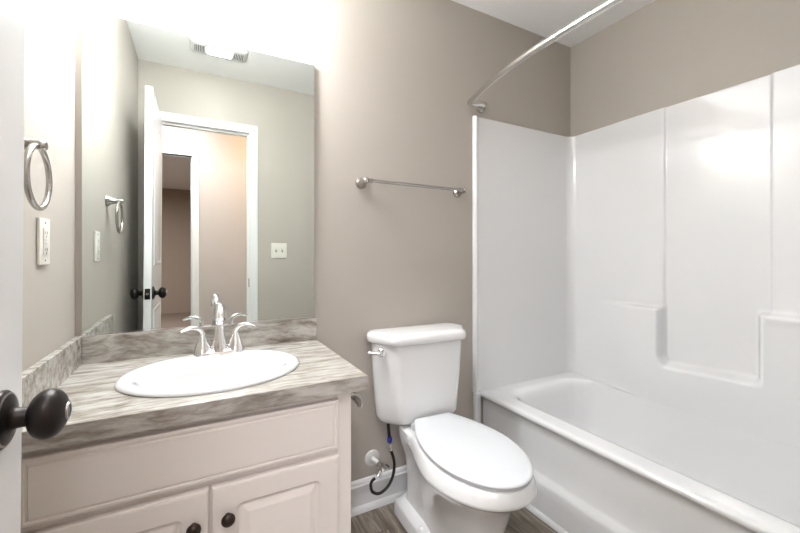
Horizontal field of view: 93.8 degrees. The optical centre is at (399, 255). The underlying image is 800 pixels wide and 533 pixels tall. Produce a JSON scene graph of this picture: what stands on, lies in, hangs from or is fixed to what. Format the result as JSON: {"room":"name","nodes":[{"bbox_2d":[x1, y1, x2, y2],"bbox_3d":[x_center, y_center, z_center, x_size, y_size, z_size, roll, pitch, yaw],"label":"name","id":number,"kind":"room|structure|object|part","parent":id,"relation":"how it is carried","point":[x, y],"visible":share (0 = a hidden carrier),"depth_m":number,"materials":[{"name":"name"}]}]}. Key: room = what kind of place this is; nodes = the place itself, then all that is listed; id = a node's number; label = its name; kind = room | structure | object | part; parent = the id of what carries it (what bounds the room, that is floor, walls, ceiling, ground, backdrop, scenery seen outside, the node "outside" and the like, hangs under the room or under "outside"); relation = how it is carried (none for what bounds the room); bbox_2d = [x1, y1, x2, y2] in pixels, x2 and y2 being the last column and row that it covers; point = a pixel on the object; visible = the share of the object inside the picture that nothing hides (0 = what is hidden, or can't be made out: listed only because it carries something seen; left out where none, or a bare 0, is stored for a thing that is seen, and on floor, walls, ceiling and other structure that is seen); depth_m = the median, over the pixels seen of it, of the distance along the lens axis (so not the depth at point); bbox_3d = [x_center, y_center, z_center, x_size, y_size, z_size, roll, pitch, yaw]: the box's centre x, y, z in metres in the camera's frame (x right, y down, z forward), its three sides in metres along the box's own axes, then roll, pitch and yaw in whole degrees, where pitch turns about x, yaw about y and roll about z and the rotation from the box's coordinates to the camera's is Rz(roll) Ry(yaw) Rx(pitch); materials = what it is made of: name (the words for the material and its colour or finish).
{"room":"bathroom","nodes":[
{"label":"bathroom","id":0,"kind":"room"},
{"bbox_2d":[22,0,74,371],"bbox_3d":[-0.718,-0.081,0.476,0.120,2.438,1.585,0,0,-28],"label":"wall","id":1,"kind":"structure","parent":0,"point":[49,100],"depth_m":1.01,"materials":[{"name":"beige paint"}]},
{"bbox_2d":[24,137,52,210],"bbox_3d":[-0.784,-0.178,0.790,0.062,0.166,0.143,0,0,-28],"label":"towel ring","id":2,"kind":"object","parent":1,"relation":"attached to","point":[30,144],"visible":0.84,"depth_m":0.79,"materials":[{"name":"silver metal"}]},
{"bbox_3d":[-0.784,-0.236,0.790,0.062,0.051,0.051,0,0,-28],"label":"post","id":3,"kind":"part","parent":2,"relation":"part of","materials":[{"name":"silver metal"}]},
{"bbox_2d":[37,217,49,264],"bbox_3d":[-0.896,-0.035,0.944,0.010,0.116,0.072,0,0,-28],"label":"outlet","id":4,"kind":"object","parent":1,"relation":"attached to","point":[43,225],"visible":1,"depth_m":0.93,"materials":[{"name":"white plastic"}]},
{"bbox_2d":[43,228,48,254],"bbox_3d":[-0.894,-0.035,0.945,0.004,0.067,0.033,0,0,-28],"label":"receptacle","id":5,"kind":"object","parent":4,"relation":"attached to","point":[45,230],"depth_m":0.94,"materials":[{"name":"white plastic"}]},
{"bbox_2d":[75,0,570,481],"bbox_3d":[-0.017,-0.081,1.825,2.637,2.438,0.120,0,0,-28],"label":"wall","id":6,"kind":"structure","parent":0,"point":[395,80],"depth_m":1.73,"materials":[{"name":"beige paint"}]},
{"bbox_2d":[81,9,314,335],"bbox_3d":[-0.690,-0.267,1.383,0.756,1.050,0.014,0,0,-28],"label":"wall mirror","id":7,"kind":"object","parent":6,"relation":"attached to","point":[198,154],"visible":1,"depth_m":1.35,"materials":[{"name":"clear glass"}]},
{"bbox_2d":[82,317,316,364],"bbox_3d":[-0.685,0.304,1.383,0.760,0.090,0.019,0,0,-28],"label":"backsplash","id":8,"kind":"structure","parent":6,"relation":"attached to","point":[101,348],"depth_m":1.31,"materials":[{"name":"stone"}]},
{"bbox_2d":[365,450,388,477],"bbox_3d":[-0.098,0.917,1.644,0.072,0.074,0.119,0,0,-28],"label":"supply valve","id":9,"kind":"object","parent":6,"relation":"attached to","point":[372,457],"visible":1,"depth_m":1.68,"materials":[{"name":"silver metal"}]},
{"bbox_2d":[351,465,406,516],"bbox_3d":[-0.003,1.067,1.752,0.862,0.142,0.020,0,0,-28],"label":"baseboard","id":10,"kind":"structure","parent":6,"relation":"attached to","point":[363,500],"depth_m":1.70,"materials":[{"name":"white paint"}]},
{"bbox_2d":[355,177,466,197],"bbox_3d":[0.077,-0.322,1.763,0.583,0.051,0.078,0,0,-28],"label":"towel bar","id":11,"kind":"object","parent":6,"relation":"attached to","point":[360,182],"visible":1,"depth_m":1.70,"materials":[{"name":"silver metal"}]},
{"bbox_3d":[-0.154,-0.322,1.641,0.051,0.051,0.081,0,0,-38],"label":"post","id":12,"kind":"part","parent":11,"relation":"part of","materials":[{"name":"silver metal"}]},
{"bbox_3d":[0.305,-0.322,1.889,0.051,0.051,0.081,0,0,-19],"label":"post","id":13,"kind":"part","parent":11,"relation":"part of","materials":[{"name":"silver metal"}]},
{"bbox_2d":[467,0,623,112],"bbox_3d":[0.694,-0.791,1.302,0.254,0.064,1.475,0,0,-28],"label":"shower rod","id":14,"kind":"object","parent":6,"relation":"attached to","point":[480,106],"visible":1,"depth_m":1.37,"materials":[{"name":"silver metal"}]},
{"bbox_2d":[351,502,557,532],"bbox_3d":[0.681,1.188,-1.891,5.800,0.100,7.320,0,0,-28],"label":"floor","id":15,"kind":"structure","parent":0,"point":[383,519],"depth_m":1.59,"materials":[{"name":"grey wood"}]},
{"bbox_2d":[21,393,350,532],"bbox_3d":[-0.580,0.765,1.131,0.742,0.746,0.559,0,0,-28],"label":"vanity cabinet","id":16,"kind":"object","parent":15,"relation":"on","point":[286,468],"visible":0.95,"depth_m":0.91,"materials":[{"name":"white wood"}]},
{"bbox_3d":[-0.620,0.799,0.837,0.342,0.461,0.018,0,0,-28],"label":"door","id":17,"kind":"part","parent":16,"relation":"part of","materials":[{"name":"white wood"}]},
{"bbox_3d":[-0.486,0.645,0.882,0.032,0.032,0.032,0,0,-28],"label":"knob","id":18,"kind":"part","parent":16,"relation":"part of","materials":[{"name":"brown metal"}]},
{"bbox_2d":[21,317,367,452],"bbox_3d":[-0.568,0.325,1.148,0.781,0.132,0.545,0,0,-28],"label":"countertop","id":19,"kind":"structure","parent":16,"relation":"on","point":[87,369],"depth_m":1.02,"materials":[{"name":"stone"}]},
{"bbox_2d":[114,349,298,397],"bbox_3d":[-0.556,0.409,1.132,0.491,0.152,0.413,0,0,-28],"label":"sink","id":20,"kind":"object","parent":19,"relation":"in","point":[188,375],"visible":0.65,"depth_m":1.17,"materials":[{"name":"white ceramic"}]},
{"bbox_2d":[180,303,255,356],"bbox_3d":[-0.613,0.246,1.272,0.182,0.180,0.156,0,0,12],"label":"faucet","id":21,"kind":"object","parent":19,"relation":"on","point":[219,346],"visible":1,"depth_m":1.27,"materials":[{"name":"silver metal"}]},
{"bbox_3d":[-0.687,0.254,1.242,0.016,0.039,0.075,0,0,44],"label":"lever","id":22,"kind":"part","parent":21,"relation":"part of","materials":[{"name":"silver metal"}]},
{"bbox_3d":[-0.666,0.292,1.264,0.057,0.066,0.057,0,0,-28],"label":"handle","id":23,"kind":"part","parent":21,"relation":"part of","materials":[{"name":"silver metal"}]},
{"bbox_3d":[-0.622,0.328,1.288,0.156,0.015,0.054,0,0,-28],"label":"plate","id":24,"kind":"part","parent":21,"relation":"part of","materials":[{"name":"silver metal"}]},
{"bbox_3d":[-0.601,0.241,1.250,0.055,0.170,0.142,0,0,-28],"label":"spout","id":25,"kind":"part","parent":21,"relation":"part of","materials":[{"name":"silver metal"}]},
{"bbox_3d":[-0.577,0.292,1.313,0.057,0.066,0.057,0,0,-28],"label":"handle","id":26,"kind":"part","parent":21,"relation":"part of","materials":[{"name":"silver metal"}]},
{"bbox_3d":[-0.547,0.254,1.317,0.075,0.039,0.016,0,0,-11],"label":"lever","id":27,"kind":"part","parent":21,"relation":"part of","materials":[{"name":"silver metal"}]},
{"bbox_3d":[-0.421,0.645,0.917,0.032,0.032,0.032,0,0,-28],"label":"knob","id":28,"kind":"part","parent":16,"relation":"part of","materials":[{"name":"brown metal"}]},
{"bbox_3d":[-0.320,0.799,0.999,0.325,0.461,0.018,0,0,-28],"label":"door","id":29,"kind":"part","parent":16,"relation":"part of","materials":[{"name":"white wood"}]},
{"bbox_2d":[351,392,362,406],"bbox_3d":[-0.185,0.454,1.256,0.071,0.068,0.188,0,0,-28],"label":"toilet paper holder","id":30,"kind":"object","parent":16,"relation":"attached to","point":[355,397],"visible":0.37,"depth_m":1.20,"materials":[{"name":"silver metal"}]},
{"bbox_2d":[367,322,536,532],"bbox_3d":[0.210,0.733,1.456,0.512,0.808,0.734,0,0,-28],"label":"toilet","id":31,"kind":"object","parent":15,"relation":"on","point":[464,475],"visible":1,"depth_m":1.48,"materials":[{"name":"white ceramic"}]},
{"bbox_3d":[-0.098,0.410,1.568,0.072,0.035,0.030,0,0,-3],"label":"flush lever","id":32,"kind":"part","parent":31,"relation":"part of","materials":[{"name":"silver metal"}]},
{"bbox_2d":[369,423,395,494],"bbox_3d":[-0.075,0.873,1.613,0.123,0.300,0.022,0,0,-24],"label":"supply hose","id":33,"kind":"object","parent":31,"relation":"hanging from","point":[389,438],"visible":1,"depth_m":1.62,"materials":[{"name":"black rubber"}]},
{"bbox_3d":[0.097,0.549,1.693,0.452,0.346,0.193,0,0,-28],"label":"tank","id":34,"kind":"part","parent":31,"relation":"part of","materials":[{"name":"white ceramic"}]},
{"bbox_3d":[0.100,0.352,1.688,0.486,0.046,0.221,0,0,-28],"label":"tank lid","id":35,"kind":"part","parent":31,"relation":"part of","materials":[{"name":"white ceramic"}]},
{"bbox_3d":[0.250,0.693,1.369,0.336,0.020,0.530,0,0,-28],"label":"seat lid","id":36,"kind":"part","parent":31,"relation":"part of","materials":[{"name":"white plastic"}]},
{"bbox_3d":[0.249,0.709,1.371,0.326,0.008,0.523,0,0,-28],"label":"seat","id":37,"kind":"part","parent":31,"relation":"part of","materials":[{"name":"white plastic"}]},
{"bbox_2d":[480,372,799,532],"bbox_3d":[1.090,0.927,1.517,0.735,0.418,1.467,0,0,-28],"label":"bathtub","id":38,"kind":"object","parent":15,"relation":"on","point":[604,457],"visible":0.84,"depth_m":1.53,"materials":[{"name":"white"}]},
{"bbox_2d":[525,504,567,532],"bbox_3d":[0.768,1.127,1.331,0.016,0.019,1.453,0,0,-28],"label":"trim","id":39,"kind":"structure","parent":38,"relation":"attached to","point":[540,515],"depth_m":1.60,"materials":[{"name":"white paint"}]},
{"bbox_2d":[452,0,654,47],"bbox_3d":[0.681,-1.350,-1.891,5.800,0.100,7.320,0,0,-28],"label":"ceiling","id":40,"kind":"structure","parent":0,"point":[543,18],"depth_m":2.00,"materials":[{"name":"white paint"}]},
{"bbox_2d":[571,0,799,136],"bbox_3d":[1.496,-0.081,1.673,0.120,2.438,1.585,0,0,-28],"label":"wall","id":41,"kind":"structure","parent":0,"point":[664,53],"depth_m":1.82,"materials":[{"name":"beige paint"}]},
{"bbox_2d":[473,64,799,447],"bbox_3d":[1.074,0.202,1.508,0.778,1.870,1.473,0,0,-28],"label":"shower surround","id":42,"kind":"object","parent":41,"relation":"attached to","point":[654,255],"visible":1,"depth_m":1.85,"materials":[{"name":"white plastic"}]},
{"bbox_3d":[0.740,-0.081,0.426,2.397,2.438,0.110,0,0,-28],"label":"wall","id":43,"kind":"structure","parent":0,"visible":0},
{"bbox_2d":[0,0,71,532],"bbox_3d":[-0.396,0.115,0.244,0.168,2.023,0.635,0,0,-28],"label":"door","id":44,"kind":"structure","parent":43,"relation":"in","point":[49,411],"depth_m":0.48,"materials":[{"name":"white paint"}]},
{"bbox_3d":[-0.455,0.204,0.485,0.040,0.062,0.062,0,0,-28],"label":"knob","id":45,"kind":"part","parent":44,"relation":"part of","materials":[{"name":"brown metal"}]}
]}

